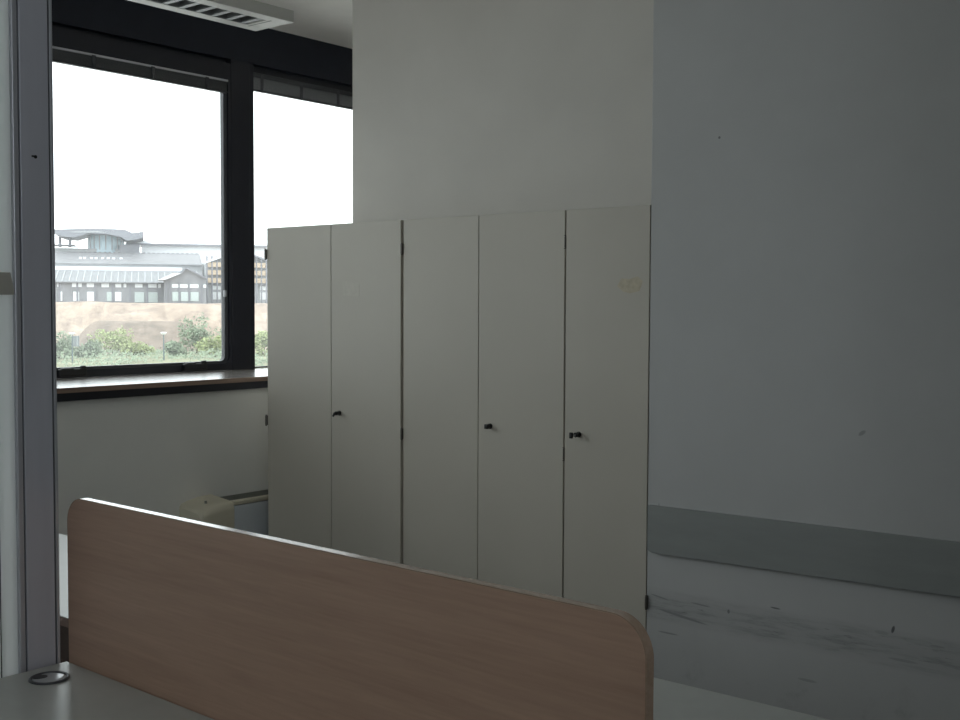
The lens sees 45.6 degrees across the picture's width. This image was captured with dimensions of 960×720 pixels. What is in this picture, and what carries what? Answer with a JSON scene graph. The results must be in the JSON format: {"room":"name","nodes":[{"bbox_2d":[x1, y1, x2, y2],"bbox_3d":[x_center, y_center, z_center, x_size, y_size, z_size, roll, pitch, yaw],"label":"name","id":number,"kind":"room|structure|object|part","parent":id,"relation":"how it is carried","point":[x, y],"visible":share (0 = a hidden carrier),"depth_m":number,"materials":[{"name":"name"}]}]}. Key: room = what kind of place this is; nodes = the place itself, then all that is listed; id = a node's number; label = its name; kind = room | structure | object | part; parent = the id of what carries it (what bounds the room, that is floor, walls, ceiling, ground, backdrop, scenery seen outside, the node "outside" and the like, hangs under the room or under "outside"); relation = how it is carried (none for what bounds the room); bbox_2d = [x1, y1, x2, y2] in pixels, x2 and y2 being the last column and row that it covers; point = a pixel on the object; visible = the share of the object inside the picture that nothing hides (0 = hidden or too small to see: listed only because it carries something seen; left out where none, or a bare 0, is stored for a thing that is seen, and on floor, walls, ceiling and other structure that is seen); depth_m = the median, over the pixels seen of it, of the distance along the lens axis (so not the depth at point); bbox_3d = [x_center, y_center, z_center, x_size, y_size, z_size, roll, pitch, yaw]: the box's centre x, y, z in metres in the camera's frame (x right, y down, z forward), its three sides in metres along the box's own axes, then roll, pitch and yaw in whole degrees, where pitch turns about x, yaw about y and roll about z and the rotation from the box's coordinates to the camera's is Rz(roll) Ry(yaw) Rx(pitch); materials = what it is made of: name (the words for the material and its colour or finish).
{"room":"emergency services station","nodes":[
{"label":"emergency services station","id":0,"kind":"room"},
{"bbox_2d":[57,388,267,534],"bbox_3d":[-2.514,0.715,5.767,0.830,1.105,9.500,2,4,39],"label":"wall","id":1,"kind":"structure","parent":0,"point":[155,453],"depth_m":6.10,"materials":[{"name":"white paint"}]},
{"bbox_2d":[52,24,231,377],"bbox_3d":[-1.988,-0.884,6.650,0.093,1.937,1.322,2,4,39],"label":"window","id":2,"kind":"structure","parent":1,"relation":"in","point":[62,36],"depth_m":6.89,"materials":[{"name":"black metal"}]},
{"bbox_3d":[-2.019,-0.885,6.675,0.014,1.937,1.322,2,4,39],"label":"frame","id":3,"kind":"part","parent":2,"relation":"part of","materials":[{"name":"black metal"}]},
{"bbox_2d":[52,46,227,93],"bbox_3d":[-1.949,-1.668,6.590,0.044,0.085,1.212,2,4,39],"label":"blind","id":4,"kind":"object","parent":2,"relation":"attached to","point":[60,55],"visible":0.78,"depth_m":6.55,"materials":[{"name":"grey metal"}]},
{"bbox_2d":[57,381,267,401],"bbox_3d":[-2.181,0.189,5.472,0.042,0.042,9.500,2,4,39],"label":"trim","id":5,"kind":"structure","parent":1,"relation":"attached to","point":[62,397],"depth_m":6.03,"materials":[{"name":"black metal"}]},
{"bbox_2d":[57,368,267,388],"bbox_3d":[-2.422,0.144,5.667,0.700,0.026,9.500,2,4,39],"label":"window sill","id":6,"kind":"structure","parent":1,"relation":"on","point":[257,372],"depth_m":6.39,"materials":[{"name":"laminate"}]},
{"bbox_2d":[57,376,267,393],"bbox_3d":[-2.150,0.157,5.445,0.003,0.025,9.500,2,4,39],"label":"trim","id":7,"kind":"structure","parent":1,"relation":"attached to","point":[249,379],"depth_m":6.00,"materials":[{"name":"brown wood"}]},
{"bbox_2d":[226,59,254,369],"bbox_3d":[-1.528,-0.911,7.247,0.080,1.940,0.186,2,4,39],"label":"window frame","id":8,"kind":"structure","parent":1,"relation":"attached to","point":[242,82],"depth_m":7.22,"materials":[{"name":"black metal"}]},
{"bbox_2d":[253,66,352,367],"bbox_3d":[-1.073,-0.937,7.843,0.030,1.937,1.314,2,4,39],"label":"window","id":9,"kind":"structure","parent":1,"relation":"in","point":[255,69],"depth_m":7.61,"materials":[{"name":"black metal"}]},
{"bbox_2d":[253,72,352,109],"bbox_3d":[-1.042,-1.795,7.775,0.044,0.119,1.314,2,4,39],"label":"blind","id":10,"kind":"object","parent":9,"relation":"attached to","point":[266,84],"visible":0.69,"depth_m":7.58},
{"bbox_3d":[-1.046,-1.745,7.780,0.029,0.010,1.310,2,4,39],"label":"rail","id":11,"kind":"part","parent":10,"relation":"part of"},
{"bbox_2d":[255,0,351,48],"bbox_3d":[0.144,-2.041,3.475,7.700,0.200,9.900,2,4,39],"label":"ceiling","id":12,"kind":"structure","parent":0,"point":[328,21],"depth_m":7.12,"materials":[{"name":"paint"}]},
{"bbox_2d":[52,0,352,86],"bbox_3d":[-2.735,-1.942,5.831,0.230,0.247,9.500,2,4,39],"label":"beam","id":13,"kind":"structure","parent":12,"relation":"attached to","point":[271,49],"depth_m":6.96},
{"bbox_2d":[128,0,293,30],"bbox_3d":[-1.268,-1.706,4.452,0.250,0.578,1.205,2,4,39],"label":"light","id":14,"kind":"object","parent":12,"relation":"hanging from","point":[253,15],"visible":1,"depth_m":4.72,"materials":[{"name":"metal"}]},
{"bbox_3d":[-1.217,-1.437,4.529,0.116,0.028,0.024,2,4,39],"label":"louvre blade","id":15,"kind":"part","parent":14,"relation":"part of","materials":[{"name":"metal"}]},
{"bbox_3d":[-1.167,-1.440,4.590,0.116,0.028,0.024,2,4,39],"label":"louvre blade","id":16,"kind":"part","parent":14,"relation":"part of","materials":[{"name":"metal"}]},
{"bbox_3d":[-1.117,-1.443,4.651,0.116,0.028,0.024,2,4,39],"label":"louvre blade","id":17,"kind":"part","parent":14,"relation":"part of","materials":[{"name":"metal"}]},
{"bbox_3d":[-1.067,-1.445,4.712,0.116,0.028,0.024,2,4,39],"label":"louvre blade","id":18,"kind":"part","parent":14,"relation":"part of","materials":[{"name":"metal"}]},
{"bbox_3d":[-1.017,-1.448,4.774,0.116,0.028,0.024,2,4,39],"label":"louvre blade","id":19,"kind":"part","parent":14,"relation":"part of","materials":[{"name":"metal"}]},
{"bbox_3d":[-0.967,-1.451,4.835,0.116,0.028,0.024,2,4,39],"label":"louvre blade","id":20,"kind":"part","parent":14,"relation":"part of","materials":[{"name":"metal"}]},
{"bbox_2d":[352,0,653,222],"bbox_3d":[0.274,-0.393,5.935,2.212,3.325,0.440,2,4,39],"label":"wall","id":21,"kind":"structure","parent":0,"point":[461,107],"depth_m":5.75,"materials":[{"name":"white paint"}]},
{"bbox_2d":[647,0,959,719],"bbox_3d":[2.513,-0.283,3.815,3.942,3.325,0.897,2,4,39],"label":"wall","id":22,"kind":"structure","parent":0,"point":[804,367],"depth_m":4.29,"materials":[{"name":"white paint"}]},
{"bbox_2d":[647,505,959,597],"bbox_3d":[2.146,0.746,3.567,3.730,0.229,0.022,2,4,39],"label":"board","id":23,"kind":"object","parent":22,"relation":"attached to","point":[920,564],"visible":1,"depth_m":4.29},
{"bbox_3d":[0.129,1.480,3.642,7.700,0.200,9.900,2,4,39],"label":"floor","id":24,"kind":"structure","parent":0,"visible":0},
{"bbox_2d":[0,0,59,677],"bbox_3d":[-1.794,-0.195,1.606,0.054,3.323,2.570,2,4,39],"label":"wall","id":25,"kind":"structure","parent":24,"relation":"on","point":[29,517],"depth_m":2.54,"materials":[{"name":"metal"}]},
{"bbox_3d":[-1.091,-0.243,2.453,0.010,3.303,0.094,2,4,39],"label":"panel","id":26,"kind":"part","parent":25,"relation":"part of","materials":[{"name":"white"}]},
{"bbox_3d":[-1.048,-0.245,2.506,0.010,3.303,0.038,2,4,39],"label":"panel","id":27,"kind":"part","parent":25,"relation":"part of","materials":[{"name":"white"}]},
{"bbox_3d":[-1.010,-0.237,2.565,0.050,3.323,0.068,2,4,39],"label":"post","id":28,"kind":"part","parent":25,"relation":"part of","materials":[{"name":"grey metal"}]},
{"bbox_2d":[59,534,68,662],"bbox_3d":[-1.326,1.011,3.577,1.696,0.730,0.580,2,4,39],"label":"office desk","id":29,"kind":"object","parent":24,"relation":"on","point":[63,549],"visible":0.02,"depth_m":3.19,"materials":[{"name":"grey laminate"}]},
{"bbox_3d":[-1.488,0.923,3.378,1.530,0.484,0.015,2,4,39],"label":"modesty panel","id":30,"kind":"part","parent":29,"relation":"part of","materials":[{"name":"brown wood"}]},
{"bbox_2d":[0,661,213,719],"bbox_3d":[-0.597,1.095,1.818,1.608,0.736,0.785,3,4,41],"label":"office desk","id":31,"kind":"object","parent":24,"relation":"on","point":[66,690],"visible":1,"depth_m":2.37,"materials":[{"name":"grey laminate"}]},
{"bbox_2d":[67,498,653,719],"bbox_3d":[-0.351,0.613,2.120,1.552,0.552,0.024,3,4,41],"label":"screen","id":32,"kind":"object","parent":31,"relation":"attached to","point":[216,622],"visible":0.87,"depth_m":2.05,"materials":[{"name":"brown wood"}]},
{"bbox_2d":[179,489,268,535],"bbox_3d":[-1.090,0.980,6.706,0.203,0.497,1.465,2,4,39],"label":"coil","id":33,"kind":"object","parent":24,"relation":"on","point":[248,511],"visible":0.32,"depth_m":6.26,"materials":[{"name":"beige metal"}]},
{"bbox_2d":[221,489,267,500],"bbox_3d":[-1.110,0.770,6.712,0.151,0.037,1.041,2,4,39],"label":"grille","id":34,"kind":"object","parent":33,"relation":"attached to","point":[263,492],"depth_m":6.43,"materials":[{"name":"grey metal"}]},
{"bbox_3d":[-1.020,0.946,6.647,0.018,0.332,1.041,2,4,39],"label":"panel","id":35,"kind":"part","parent":33,"relation":"part of","materials":[{"name":"grey metal"}]},
{"bbox_2d":[264,220,403,563],"bbox_3d":[-0.648,0.274,6.103,1.026,1.969,0.499,2,4,39],"label":"tall cabinet","id":36,"kind":"object","parent":24,"relation":"on","point":[334,419],"visible":0.7,"depth_m":5.91,"materials":[{"name":"grey laminate"}]},
{"bbox_3d":[-0.964,0.235,6.107,0.501,1.893,0.019,2,4,39],"label":"door","id":37,"kind":"part","parent":36,"relation":"part of","materials":[{"name":"grey laminate"}]},
{"bbox_3d":[-0.741,0.278,5.886,0.026,0.031,0.045,2,4,39],"label":"lock knob","id":38,"kind":"part","parent":36,"relation":"part of","materials":[{"name":"black plastic"}]},
{"bbox_3d":[-0.577,0.252,5.792,0.492,1.893,0.019,2,4,39],"label":"door","id":39,"kind":"part","parent":36,"relation":"part of","materials":[{"name":"grey laminate"}]},
{"bbox_2d":[403,210,566,597],"bbox_3d":[0.126,0.307,5.480,0.974,1.969,0.486,2,4,39],"label":"tall cabinet","id":40,"kind":"object","parent":24,"relation":"on","point":[485,295],"visible":0.73,"depth_m":5.28,"materials":[{"name":"grey laminate"}]},
{"bbox_3d":[-0.188,0.269,5.475,0.474,1.893,0.019,2,4,39],"label":"door","id":41,"kind":"part","parent":40,"relation":"part of","materials":[{"name":"grey laminate"}]},
{"bbox_3d":[0.036,0.306,5.260,0.026,0.026,0.032,2,4,39],"label":"lock knob","id":42,"kind":"part","parent":40,"relation":"part of","materials":[{"name":"black plastic"}]},
{"bbox_3d":[0.185,0.285,5.171,0.482,1.893,0.019,2,4,39],"label":"door","id":43,"kind":"part","parent":40,"relation":"part of","materials":[{"name":"grey laminate"}]},
{"bbox_2d":[564,205,650,630],"bbox_3d":[0.662,0.331,5.027,0.433,1.969,0.512,2,4,39],"label":"tall cabinet","id":44,"kind":"object","parent":24,"relation":"on","point":[608,250],"visible":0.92,"depth_m":4.86,"materials":[{"name":"grey laminate"}]},
{"bbox_2d":[653,677,829,719],"bbox_3d":[0.086,1.072,2.419,1.950,0.730,0.569,2,4,39],"label":"office desk","id":45,"kind":"object","parent":24,"relation":"on","point":[671,700],"visible":0.02,"depth_m":2.34,"materials":[{"name":"grey laminate"}]},
{"label":"outside","id":46,"kind":"structure","parent":0,"visible":0},
{"bbox_2d":[56,345,267,367],"bbox_3d":[-32.218,-0.425,111.547,130.485,1.916,158.899,2,4,39],"label":"ground","id":47,"kind":"structure","parent":46,"point":[103,358],"depth_m":107.13,"materials":[{"name":"green plant"}]},
{"bbox_2d":[56,331,77,357],"bbox_3d":[-41.107,-1.281,110.934,3.805,3.241,3.117,-1,3,-16],"label":"shrub","id":48,"kind":"object","parent":47,"relation":"on","point":[62,344],"visible":0.54,"depth_m":110.45,"materials":[{"name":"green plant"}]},
{"bbox_2d":[69,332,78,360],"bbox_3d":[-36.952,-1.025,103.896,0.910,2.990,0.580,-1,3,-16],"label":"street lamp","id":49,"kind":"object","parent":47,"relation":"on","point":[75,339],"visible":0.93,"depth_m":103.83,"materials":[{"name":"grey metal"}]},
{"bbox_3d":[-36.777,-1.715,103.897,0.560,0.970,0.070,-1,3,-16],"label":"sign panel","id":50,"kind":"part","parent":49,"relation":"part of","materials":[{"name":"white metal"}]},
{"bbox_2d":[74,339,102,357],"bbox_3d":[-38.730,-0.913,112.717,3.052,2.356,2.432,-1,3,-16],"label":"shrub","id":51,"kind":"object","parent":47,"relation":"on","point":[90,345],"visible":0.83,"depth_m":112.41,"materials":[{"name":"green plant"}]},
{"bbox_2d":[87,325,134,353],"bbox_3d":[-39.459,-1.955,121.997,4.876,3.563,4.289,-1,3,-16],"label":"shrub","id":52,"kind":"object","parent":47,"relation":"on","point":[110,335],"visible":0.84,"depth_m":121.51,"materials":[{"name":"green plant"}]},
{"bbox_2d":[120,341,156,355],"bbox_3d":[-34.753,-0.908,116.105,3.605,2.072,2.429,-1,3,-16],"label":"shrub","id":53,"kind":"object","parent":47,"relation":"on","point":[140,347],"visible":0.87,"depth_m":115.78,"materials":[{"name":"green plant"}]},
{"bbox_2d":[161,332,165,359],"bbox_3d":[-29.397,-1.096,106.078,0.580,2.990,0.580,-1,3,-16],"label":"street lamp","id":54,"kind":"object","parent":47,"relation":"on","point":[162,333],"visible":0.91,"depth_m":106.01,"materials":[{"name":"grey metal"}]},
{"bbox_2d":[164,339,187,355],"bbox_3d":[-30.905,-0.993,116.039,2.359,2.270,2.628,-1,3,-16],"label":"shrub","id":55,"kind":"object","parent":47,"relation":"on","point":[174,348],"visible":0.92,"depth_m":115.44,"materials":[{"name":"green plant"}]},
{"bbox_2d":[177,312,211,352],"bbox_3d":[-31.560,-2.835,126.152,3.899,4.975,3.313,-1,3,-16],"label":"shrub","id":56,"kind":"object","parent":47,"relation":"on","point":[197,333],"visible":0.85,"depth_m":126.11,"materials":[{"name":"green plant"}]},
{"bbox_2d":[194,335,221,356],"bbox_3d":[-27.176,-1.248,116.099,3.825,2.803,3.090,-1,3,-16],"label":"shrub","id":57,"kind":"object","parent":47,"relation":"on","point":[211,343],"visible":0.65,"depth_m":115.33,"materials":[{"name":"green plant"}]},
{"bbox_2d":[255,330,267,355],"bbox_3d":[-21.598,-1.481,116.697,3.572,3.257,2.958,-1,3,-16],"label":"shrub","id":58,"kind":"object","parent":47,"relation":"on","point":[262,339],"visible":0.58,"depth_m":115.89,"materials":[{"name":"green plant"}]},
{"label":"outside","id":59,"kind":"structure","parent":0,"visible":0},
{"bbox_2d":[56,301,267,354],"bbox_3d":[-51.855,-6.757,193.646,311.962,6.220,289.763,2,4,39],"label":"bank","id":60,"kind":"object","parent":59,"point":[75,317],"visible":0.1,"depth_m":168.62,"materials":[{"name":"soil"}]},
{"bbox_2d":[55,228,143,252],"bbox_3d":[-78.628,-19.160,236.023,17.392,15.147,13.600,-1,3,-16],"label":"building","id":61,"kind":"structure","parent":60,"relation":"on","point":[99,240],"depth_m":233.59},
{"bbox_3d":[-84.851,-23.396,233.287,3.995,0.206,5.000,-1,3,-16],"label":"railing","id":62,"kind":"part","parent":61,"relation":"part of","materials":[{"name":"grey metal"}]},
{"bbox_2d":[55,251,201,302],"bbox_3d":[-74.919,-16.029,218.855,42.049,10.551,24.900,-1,3,-16],"label":"long hall","id":63,"kind":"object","parent":60,"relation":"on","point":[129,277],"visible":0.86,"depth_m":214.41,"materials":[{"name":"grey metal"}]},
{"bbox_2d":[158,267,206,303],"bbox_3d":[-53.938,-13.326,206.661,8.383,6.683,10.200,-1,3,-16],"label":"gabled house","id":64,"kind":"structure","parent":60,"relation":"on","point":[187,285],"depth_m":202.95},
{"bbox_2d":[125,241,266,275],"bbox_3d":[-59.923,-19.224,254.561,37.113,13.674,12.400,-1,3,-16],"label":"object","id":65,"kind":"object","parent":60,"relation":"on","point":[204,250],"visible":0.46,"depth_m":247.81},
{"bbox_2d":[209,327,220,339],"bbox_3d":[-27.136,-2.418,124.195,4.726,4.371,3.619,-1,3,-16],"label":"shrub","id":66,"kind":"object","parent":60,"relation":"on","point":[217,327],"visible":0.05,"depth_m":123.15,"materials":[{"name":"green plant"}]},
{"bbox_2d":[202,255,266,303],"bbox_3d":[-45.402,-16.095,224.003,17.343,10.443,15.400,-1,3,-16],"label":"house","id":67,"kind":"structure","parent":60,"relation":"on","point":[211,269],"depth_m":216.30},
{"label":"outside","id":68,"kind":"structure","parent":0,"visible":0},
{"bbox_2d":[73,320,216,352],"bbox_3d":[-41.277,-2.993,143.192,39.008,3.761,37.790,2,4,39],"label":"dirt mound","id":69,"kind":"object","parent":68,"point":[148,332],"visible":0.33,"depth_m":135.62,"materials":[{"name":"grey soil"}]}
]}

